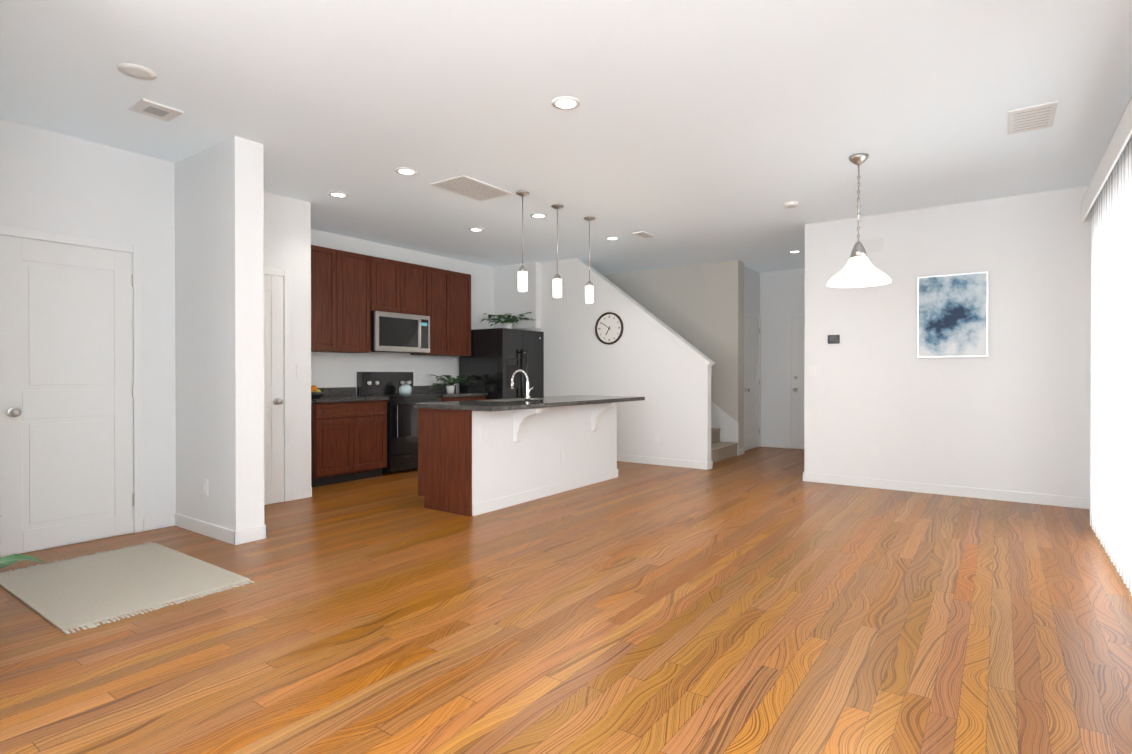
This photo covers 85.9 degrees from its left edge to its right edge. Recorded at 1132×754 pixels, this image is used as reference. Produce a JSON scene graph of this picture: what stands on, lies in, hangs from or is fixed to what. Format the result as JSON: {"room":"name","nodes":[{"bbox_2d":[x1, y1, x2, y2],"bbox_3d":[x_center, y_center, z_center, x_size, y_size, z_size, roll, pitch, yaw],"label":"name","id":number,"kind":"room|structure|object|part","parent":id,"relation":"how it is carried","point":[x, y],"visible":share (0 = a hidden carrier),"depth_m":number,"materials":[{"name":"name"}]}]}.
{"room":"open-plan living room","nodes":[
{"label":"open-plan living room","id":0,"kind":"room"},
{"bbox_2d":[0,119,175,556],"bbox_3d":[-3.561,-0.251,4.121,0.120,2.820,1.610,0,0,36],"label":"wall","id":1,"kind":"structure","parent":0,"point":[54,182],"depth_m":4.49,"materials":[{"name":"paint"}]},
{"bbox_2d":[0,236,134,555],"bbox_3d":[-3.391,0.121,4.186,0.082,2.059,0.744,0,0,36],"label":"closet door","id":2,"kind":"structure","parent":1,"relation":"in","point":[66,432],"depth_m":4.17,"materials":[{"name":"white wood"}]},
{"bbox_2d":[0,225,142,532],"bbox_3d":[-3.420,0.092,4.200,0.018,2.132,0.864,0,0,36],"label":"door frame","id":3,"kind":"structure","parent":1,"relation":"attached to","point":[135,250],"depth_m":4.51,"materials":[{"name":"white wood"}]},
{"bbox_2d":[143,513,174,530],"bbox_3d":[-3.105,1.108,4.653,0.013,0.095,0.225,0,0,36],"label":"baseboard","id":4,"kind":"structure","parent":1,"relation":"attached to","point":[158,522],"depth_m":4.64,"materials":[{"name":"white wood"}]},
{"bbox_2d":[175,136,263,530],"bbox_3d":[-2.665,-0.254,4.593,1.090,2.820,0.200,0,0,36],"label":"wall","id":5,"kind":"structure","parent":0,"point":[219,296],"depth_m":4.34,"materials":[{"name":"paint"}]},
{"bbox_2d":[175,513,235,544],"bbox_3d":[-2.660,1.109,4.466,0.953,0.095,0.013,0,0,36],"label":"baseboard","id":6,"kind":"structure","parent":5,"relation":"attached to","point":[207,529],"depth_m":4.43,"materials":[{"name":"white wood"}]},
{"bbox_2d":[203,479,207,495],"bbox_3d":[-2.642,0.807,4.450,0.075,0.118,0.014,0,0,36],"label":"outlet","id":7,"kind":"object","parent":5,"relation":"attached to","point":[205,486],"visible":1,"depth_m":4.44,"materials":[{"name":"white plastic"}]},
{"bbox_2d":[234,525,266,544],"bbox_3d":[-2.216,1.110,4.280,0.013,0.095,0.226,0,0,36],"label":"baseboard","id":8,"kind":"structure","parent":5,"relation":"attached to","point":[251,534],"depth_m":4.27,"materials":[{"name":"white wood"}]},
{"bbox_2d":[264,191,310,504],"bbox_3d":[-2.797,-0.258,5.449,0.120,2.820,1.040,0,0,36],"label":"wall","id":9,"kind":"structure","parent":0,"point":[287,233],"depth_m":5.72,"materials":[{"name":"paint"}]},
{"bbox_2d":[264,275,283,503],"bbox_3d":[-2.784,0.115,5.294,0.082,2.059,0.714,0,0,36],"label":"pantry door","id":10,"kind":"structure","parent":9,"relation":"in","point":[273,407],"depth_m":5.52,"materials":[{"name":"white wood"}]},
{"bbox_2d":[264,268,290,501],"bbox_3d":[-2.807,0.086,5.317,0.018,2.132,0.834,0,0,36],"label":"door frame","id":11,"kind":"structure","parent":9,"relation":"attached to","point":[284,274],"depth_m":5.62,"materials":[{"name":"white wood"}]},
{"bbox_2d":[291,487,311,499],"bbox_3d":[-2.503,1.103,5.753,0.013,0.095,0.215,0,0,36],"label":"baseboard","id":12,"kind":"structure","parent":9,"relation":"attached to","point":[301,493],"depth_m":5.75,"materials":[{"name":"white wood"}]},
{"bbox_2d":[311,229,493,394],"bbox_3d":[-2.512,-0.269,7.519,0.120,2.820,8.360,0,0,36],"label":"wall","id":13,"kind":"structure","parent":0,"point":[332,369],"depth_m":7.93,"materials":[{"name":"paint"}]},
{"bbox_2d":[311,370,314,379],"bbox_3d":[-2.876,-0.026,6.895,0.014,0.118,0.075,0,0,36],"label":"outlet","id":14,"kind":"object","parent":13,"relation":"attached to","point":[312,374],"visible":0.77,"depth_m":6.90,"materials":[{"name":"white plastic"}]},
{"bbox_2d":[311,245,370,352],"bbox_3d":[-2.687,-0.856,6.879,0.326,1.140,0.900,0,0,36],"label":"upper cabinet","id":15,"kind":"object","parent":13,"relation":"attached to","point":[340,301],"visible":0.77,"depth_m":6.82,"materials":[{"name":"brown wood"}]},
{"bbox_2d":[370,256,426,315],"bbox_3d":[-2.176,-1.107,7.594,0.326,0.645,0.852,0,0,36],"label":"upper cabinet","id":16,"kind":"object","parent":13,"relation":"attached to","point":[398,286],"visible":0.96,"depth_m":7.47,"materials":[{"name":"brown wood"}]},
{"bbox_2d":[371,311,429,353],"bbox_3d":[-2.132,-0.538,7.565,0.435,0.478,0.836,0,0,36],"label":"microwave","id":17,"kind":"object","parent":16,"relation":"attached to","point":[391,332],"visible":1,"depth_m":7.41,"materials":[{"name":"metal"}]},
{"bbox_2d":[410,266,470,355],"bbox_3d":[-1.691,-0.863,8.275,0.326,1.140,0.810,0,0,36],"label":"upper cabinet","id":18,"kind":"object","parent":13,"relation":"attached to","point":[448,299],"visible":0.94,"depth_m":8.16,"materials":[{"name":"brown wood"}]},
{"bbox_2d":[494,262,540,328],"bbox_3d":[-0.741,-1.208,9.186,0.820,0.960,0.120,0,0,36],"label":"wall","id":19,"kind":"structure","parent":0,"point":[509,297],"depth_m":9.10,"materials":[{"name":"paint"}]},
{"bbox_2d":[0,446,1131,753],"bbox_3d":[-0.048,1.185,4.833,7.260,0.060,13.260,0,0,36],"label":"floor","id":20,"kind":"structure","parent":0,"point":[762,600],"depth_m":2.77,"materials":[{"name":"brown wood"}]},
{"bbox_2d":[0,554,47,568],"bbox_3d":[-2.219,0.835,1.555,1.428,0.674,1.371,0,0,36],"label":"floor plant","id":21,"kind":"object","parent":20,"relation":"on","point":[6,561],"visible":1,"depth_m":2.02,"materials":[{"name":"green plant"}]},
{"bbox_2d":[0,542,254,633],"bbox_3d":[-2.574,1.156,3.497,1.409,0.010,0.850,0,0,36],"label":"entry rug","id":22,"kind":"object","parent":20,"relation":"on","point":[71,594],"visible":0.96,"depth_m":3.39,"materials":[{"name":"beige fabric"}]},
{"bbox_2d":[311,400,386,486],"bbox_3d":[-2.565,0.706,6.809,0.616,0.878,0.915,0,0,36],"label":"base cabinet","id":23,"kind":"object","parent":20,"relation":"on","point":[348,441],"visible":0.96,"depth_m":6.59,"materials":[{"name":"brown wood"}]},
{"bbox_2d":[311,387,388,402],"bbox_3d":[-2.554,0.194,6.800,0.641,0.139,0.918,0,0,36],"label":"countertop","id":24,"kind":"structure","parent":23,"relation":"on","point":[341,394],"depth_m":6.98,"materials":[{"name":"stone"}]},
{"bbox_2d":[311,385,324,397],"bbox_3d":[-2.707,0.157,6.542,0.230,0.136,0.230,0,0,36],"label":"fruit bowl","id":25,"kind":"object","parent":24,"relation":"on","point":[316,392],"visible":0.71,"depth_m":6.50,"materials":[{"name":"black ceramic"}]},
{"bbox_2d":[357,372,440,472],"bbox_3d":[-2.028,0.521,7.498,0.685,1.170,0.798,0,0,36],"label":"range","id":26,"kind":"object","parent":20,"relation":"on","point":[402,433],"visible":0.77,"depth_m":7.26,"materials":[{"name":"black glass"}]},
{"bbox_2d":[399,382,411,393],"bbox_3d":[-2.017,0.139,7.646,0.156,0.156,0.156,0,0,36],"label":"kettle","id":27,"kind":"object","parent":26,"relation":"on","point":[405,389],"visible":1,"depth_m":7.59,"materials":[{"name":"metal"}]},
{"bbox_2d":[439,396,485,401],"bbox_3d":[-1.576,0.699,8.195,0.616,0.878,0.820,0,0,36],"label":"base cabinet","id":28,"kind":"object","parent":20,"relation":"on","point":[446,399],"visible":0.06,"depth_m":7.98,"materials":[{"name":"brown wood"}]},
{"bbox_2d":[413,385,487,397],"bbox_3d":[-1.567,0.187,8.184,0.641,0.139,0.823,0,0,36],"label":"countertop","id":29,"kind":"structure","parent":28,"relation":"on","point":[442,390],"depth_m":8.18,"materials":[{"name":"stone"}]},
{"bbox_2d":[428,374,475,392],"bbox_3d":[-1.569,0.088,8.235,0.638,0.257,0.620,0,0,36],"label":"potted plant","id":30,"kind":"object","parent":29,"relation":"on","point":[450,388],"visible":0.98,"depth_m":8.20,"materials":[{"name":"plant"}]},
{"bbox_2d":[459,328,543,399],"bbox_3d":[-0.899,0.229,8.797,0.883,1.788,0.910,0,0,36],"label":"refrigerator","id":31,"kind":"object","parent":20,"relation":"on","point":[494,361],"visible":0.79,"depth_m":8.45,"materials":[{"name":"black metal"}]},
{"bbox_2d":[481,312,535,328],"bbox_3d":[-0.900,-0.811,8.811,0.803,0.286,0.734,0,0,36],"label":"potted plant","id":32,"kind":"object","parent":31,"relation":"on","point":[507,323],"visible":0.98,"depth_m":8.70,"materials":[{"name":"plant"}]},
{"bbox_2d":[414,403,617,515],"bbox_3d":[-0.257,0.710,6.105,0.900,0.878,2.375,0,0,36],"label":"kitchen island","id":33,"kind":"object","parent":20,"relation":"on","point":[477,457],"depth_m":5.41,"materials":[{"name":"cherry wood"},{"name":"paint"},{"name":"granite"}]},
{"bbox_2d":[414,395,644,410],"bbox_3d":[-0.226,0.248,6.141,0.934,0.039,2.550,0,0,36],"label":"island countertop","id":34,"kind":"structure","parent":33,"relation":"on","point":[571,400],"depth_m":5.52,"materials":[{"name":"black stone"}]},
{"bbox_2d":[511,370,533,399],"bbox_3d":[-0.437,0.077,6.062,0.241,0.302,0.109,0,0,36],"label":"faucet","id":35,"kind":"object","parent":34,"relation":"on","point":[527,396],"visible":1,"depth_m":5.99,"materials":[{"name":"silver metal"}]},
{"bbox_2d":[711,428,737,462],"bbox_3d":[0.804,0.004,9.146,3.176,2.257,1.346,0,0,36],"label":"stairs","id":36,"kind":"structure","parent":20,"relation":"on","point":[720,451],"depth_m":8.52,"materials":[{"name":"carpet"}]},
{"bbox_2d":[0,0,1131,274],"bbox_3d":[-0.048,-1.705,4.819,7.260,0.080,13.260,0,0,36],"label":"ceiling","id":37,"kind":"structure","parent":0,"point":[692,132],"depth_m":3.71,"materials":[{"name":"paint"}]},
{"bbox_2d":[117,63,156,79],"bbox_3d":[-2.324,-1.652,3.299,0.176,0.010,0.176,0,0,36],"label":"smoke detector","id":38,"kind":"object","parent":37,"relation":"in","point":[136,71],"visible":1,"depth_m":3.29,"materials":[{"name":"white plastic"}]},
{"bbox_2d":[129,98,183,121],"bbox_3d":[-2.540,-1.652,3.772,0.220,0.015,0.220,0,0,36],"label":"ceiling vent","id":39,"kind":"object","parent":37,"relation":"in","point":[154,109],"visible":1,"depth_m":3.75,"materials":[{"name":"white metal"}]},
{"bbox_2d":[328,191,348,197],"bbox_3d":[-2.078,-1.664,5.555,0.176,0.010,0.176,0,0,36],"label":"recessed light","id":40,"kind":"object","parent":37,"relation":"in","point":[338,194],"visible":1,"depth_m":5.55,"materials":[{"name":"white glass"}]},
{"bbox_2d":[395,167,417,174],"bbox_3d":[-1.290,-1.660,4.920,0.176,0.010,0.176,0,0,36],"label":"recessed light","id":41,"kind":"object","parent":37,"relation":"in","point":[405,171],"visible":1,"depth_m":4.91,"materials":[{"name":"white glass"}]},
{"bbox_2d":[430,175,511,200],"bbox_3d":[-0.829,-1.661,5.377,0.400,0.013,0.620,0,0,36],"label":"ceiling vent","id":42,"kind":"object","parent":37,"relation":"in","point":[469,187],"visible":0.98,"depth_m":5.34,"materials":[{"name":"white metal"}]},
{"bbox_2d":[468,227,483,231],"bbox_3d":[-1.019,-1.671,6.900,0.176,0.010,0.176,0,0,36],"label":"recessed light","id":43,"kind":"object","parent":37,"relation":"in","point":[475,229],"visible":1,"depth_m":6.90,"materials":[{"name":"white glass"}]},
{"bbox_2d":[516,191,528,291],"bbox_3d":[-0.392,-1.223,5.509,0.124,0.889,0.124,0,0,36],"label":"pendant light","id":44,"kind":"object","parent":37,"relation":"hanging from","point":[522,278],"visible":0.98,"depth_m":5.48,"materials":[{"name":"white glass"}]},
{"bbox_2d":[530,213,546,217],"bbox_3d":[-0.281,-1.667,6.300,0.176,0.010,0.176,0,0,36],"label":"recessed light","id":45,"kind":"object","parent":37,"relation":"in","point":[538,215],"visible":1,"depth_m":6.29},
{"bbox_2d":[551,204,563,297],"bbox_3d":[-0.084,-1.225,5.941,0.124,0.889,0.124,0,0,36],"label":"pendant light","id":46,"kind":"object","parent":37,"relation":"hanging from","point":[557,286],"visible":1,"depth_m":5.91,"materials":[{"name":"white glass"}]},
{"bbox_2d":[551,96,579,109],"bbox_3d":[-0.001,-1.654,3.680,0.176,0.010,0.176,0,0,36],"label":"recessed light","id":47,"kind":"object","parent":37,"relation":"in","point":[565,102],"visible":1,"depth_m":3.67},
{"bbox_2d":[584,217,594,302],"bbox_3d":[0.247,-1.228,6.404,0.124,0.889,0.124,0,0,36],"label":"pendant light","id":48,"kind":"object","parent":37,"relation":"hanging from","point":[589,292],"visible":1,"depth_m":6.38,"materials":[{"name":"white glass"}]},
{"bbox_2d":[605,236,619,239],"bbox_3d":[0.563,-1.673,7.344,0.176,0.010,0.176,0,0,36],"label":"recessed light","id":49,"kind":"object","parent":37,"relation":"in","point":[612,238],"visible":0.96,"depth_m":7.34,"materials":[{"name":"white glass"}]},
{"bbox_2d":[633,231,654,237],"bbox_3d":[0.917,-1.670,7.152,0.140,0.013,0.300,0,0,36],"label":"ceiling vent","id":50,"kind":"object","parent":37,"relation":"in","point":[642,234],"visible":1,"depth_m":7.11,"materials":[{"name":"white metal"}]},
{"bbox_2d":[783,201,797,207],"bbox_3d":[2.161,-1.653,5.847,0.136,0.034,0.136,0,0,36],"label":"smoke detector","id":51,"kind":"object","parent":37,"relation":"attached to","point":[791,204],"visible":1,"depth_m":5.80,"materials":[{"name":"white plastic"}]},
{"bbox_2d":[788,250,801,252],"bbox_3d":[3.061,-1.677,8.141,0.176,0.010,0.176,0,0,36],"label":"recessed light","id":52,"kind":"object","parent":37,"relation":"in","point":[794,251],"visible":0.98,"depth_m":8.14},
{"bbox_2d":[826,153,891,287],"bbox_3d":[2.206,-1.183,4.588,0.444,0.959,0.444,0,0,36],"label":"dining pendant light","id":53,"kind":"object","parent":37,"relation":"hanging from","point":[859,270],"visible":1,"depth_m":4.54,"materials":[{"name":"white glass"}]},
{"bbox_2d":[1008,101,1057,134],"bbox_3d":[2.981,-1.653,3.898,0.240,0.013,0.440,0,0,36],"label":"ceiling vent","id":54,"kind":"object","parent":37,"relation":"in","point":[1033,117],"visible":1,"depth_m":3.86,"materials":[{"name":"white metal"}]},
{"bbox_2d":[519,259,710,461],"bbox_3d":[0.387,-0.274,8.533,3.420,2.820,0.120,0,0,36],"label":"wall","id":55,"kind":"structure","parent":0,"point":[667,377],"depth_m":8.14,"materials":[{"name":"paint"}]},
{"bbox_2d":[595,312,623,344],"bbox_3d":[0.585,-0.663,8.292,0.440,0.440,0.036,0,0,36],"label":"wall clock","id":56,"kind":"object","parent":55,"relation":"attached to","point":[609,327],"visible":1,"depth_m":8.29,"materials":[{"name":"white plastic"}]},
{"bbox_2d":[574,258,714,365],"bbox_3d":[0.980,-0.913,8.107,2.044,1.559,0.170,0,0,36],"label":"trim","id":57,"kind":"structure","parent":55,"relation":"attached to","point":[657,322],"depth_m":7.99,"materials":[{"name":"white wood"}]},
{"bbox_2d":[617,454,707,469],"bbox_3d":[0.708,1.090,8.230,2.563,0.095,0.013,0,0,36],"label":"baseboard","id":58,"kind":"structure","parent":55,"relation":"attached to","point":[664,461],"depth_m":7.83,"materials":[{"name":"white wood"}]},
{"bbox_2d":[707,461,712,469],"bbox_3d":[1.784,1.093,7.543,0.013,0.095,0.146,0,0,36],"label":"baseboard","id":59,"kind":"structure","parent":55,"relation":"attached to","point":[710,465],"depth_m":7.54,"materials":[{"name":"white wood"}]},
{"bbox_2d":[603,260,743,455],"bbox_3d":[1.223,-0.281,9.834,3.270,2.820,0.250,0,0,36],"label":"wall","id":60,"kind":"structure","parent":0,"point":[699,307],"depth_m":9.02,"materials":[{"name":"paint"}]},
{"bbox_2d":[711,402,737,454],"bbox_3d":[1.179,-0.257,9.704,3.210,2.773,0.012,0,0,36],"label":"trim","id":61,"kind":"structure","parent":60,"relation":"attached to","point":[725,423],"depth_m":8.88,"materials":[{"name":"white wood"}]},
{"bbox_2d":[738,447,744,455],"bbox_3d":[2.556,1.087,8.883,0.013,0.095,0.263,0,0,36],"label":"baseboard","id":62,"kind":"structure","parent":60,"relation":"attached to","point":[741,451],"depth_m":8.88,"materials":[{"name":"white wood"}]},
{"bbox_2d":[744,266,759,450],"bbox_3d":[2.802,-0.279,9.507,0.120,2.820,1.050,0,0,36],"label":"wall","id":63,"kind":"structure","parent":0,"point":[751,291],"depth_m":9.55,"materials":[{"name":"paint"}]},
{"bbox_2d":[744,316,759,449],"bbox_3d":[2.937,0.093,9.523,0.082,2.059,0.724,0,0,36],"label":"hall door","id":64,"kind":"structure","parent":63,"relation":"in","point":[751,382],"depth_m":9.53,"materials":[{"name":"white wood"}]},
{"bbox_2d":[744,311,760,446],"bbox_3d":[2.908,0.065,9.537,0.018,2.132,0.844,0,0,36],"label":"door frame","id":65,"kind":"structure","parent":63,"relation":"attached to","point":[752,315],"depth_m":9.83,"materials":[{"name":"white wood"}]},
{"bbox_2d":[760,269,804,448],"bbox_3d":[3.874,-0.281,9.779,1.550,2.820,0.640,0,0,36],"label":"wall","id":66,"kind":"structure","parent":0,"point":[782,294],"depth_m":9.74,"materials":[{"name":"paint"}]},
{"bbox_2d":[761,441,786,447],"bbox_3d":[3.327,1.082,9.776,0.430,0.095,0.013,0,0,36],"label":"baseboard","id":67,"kind":"structure","parent":66,"relation":"attached to","point":[773,444],"depth_m":9.77,"materials":[{"name":"white wood"}]},
{"bbox_2d":[787,313,804,448],"bbox_3d":[3.923,0.066,9.341,1.024,2.132,0.018,0,0,36],"label":"door frame","id":68,"kind":"structure","parent":66,"relation":"attached to","point":[789,316],"depth_m":9.61,"materials":[{"name":"white wood"}]},
{"bbox_2d":[791,317,804,448],"bbox_3d":[3.908,0.094,9.312,0.904,2.059,0.082,0,0,36],"label":"front door","id":69,"kind":"structure","parent":66,"relation":"in","point":[797,405],"depth_m":9.54,"materials":[{"name":"white metal"}]},
{"bbox_2d":[804,186,1090,508],"bbox_3d":[3.682,-0.261,6.001,2.553,2.820,0.174,0,0,36],"label":"wall","id":70,"kind":"structure","parent":0,"point":[1011,412],"depth_m":5.85,"materials":[{"name":"paint"}]},
{"bbox_2d":[808,366,819,376],"bbox_3d":[2.700,-0.064,6.629,0.120,0.118,0.014,0,0,36],"label":"light switch","id":71,"kind":"object","parent":70,"relation":"attached to","point":[813,371],"visible":1,"depth_m":6.63,"materials":[{"name":"white plastic"}]},
{"bbox_2d":[828,335,839,343],"bbox_3d":[2.860,-0.404,6.506,0.120,0.094,0.024,0,0,36],"label":"thermostat","id":72,"kind":"object","parent":70,"relation":"attached to","point":[833,339],"visible":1,"depth_m":6.50,"materials":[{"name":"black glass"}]},
{"bbox_3d":[3.189,0.757,6.284,0.075,0.118,0.014,0,0,36],"label":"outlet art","id":73,"kind":"part","parent":70,"relation":"part of"},
{"bbox_3d":[3.728,-0.591,5.880,0.580,0.800,0.033,0,0,36],"label":"framed picture","id":74,"kind":"part","parent":70,"relation":"part of"},
{"bbox_3d":[1.824,-0.237,1.303,0.120,2.820,9.700,0,0,36],"label":"wall","id":75,"kind":"structure","parent":0,"visible":0},
{"bbox_2d":[1081,96,1131,222],"bbox_3d":[3.339,-1.259,3.682,0.146,0.160,2.340,0,0,36],"label":"valance","id":76,"kind":"object","parent":75,"relation":"attached to","point":[1119,140],"visible":0.58,"depth_m":3.49,"materials":[{"name":"metal"}]},
{"bbox_2d":[1090,136,1131,595],"bbox_3d":[3.343,-0.069,3.674,0.067,2.400,2.250,0,0,36],"label":"vertical blinds","id":77,"kind":"object","parent":75,"relation":"attached to","point":[1111,390],"visible":0.96,"depth_m":3.71,"materials":[{"name":"plastic"}]}
]}

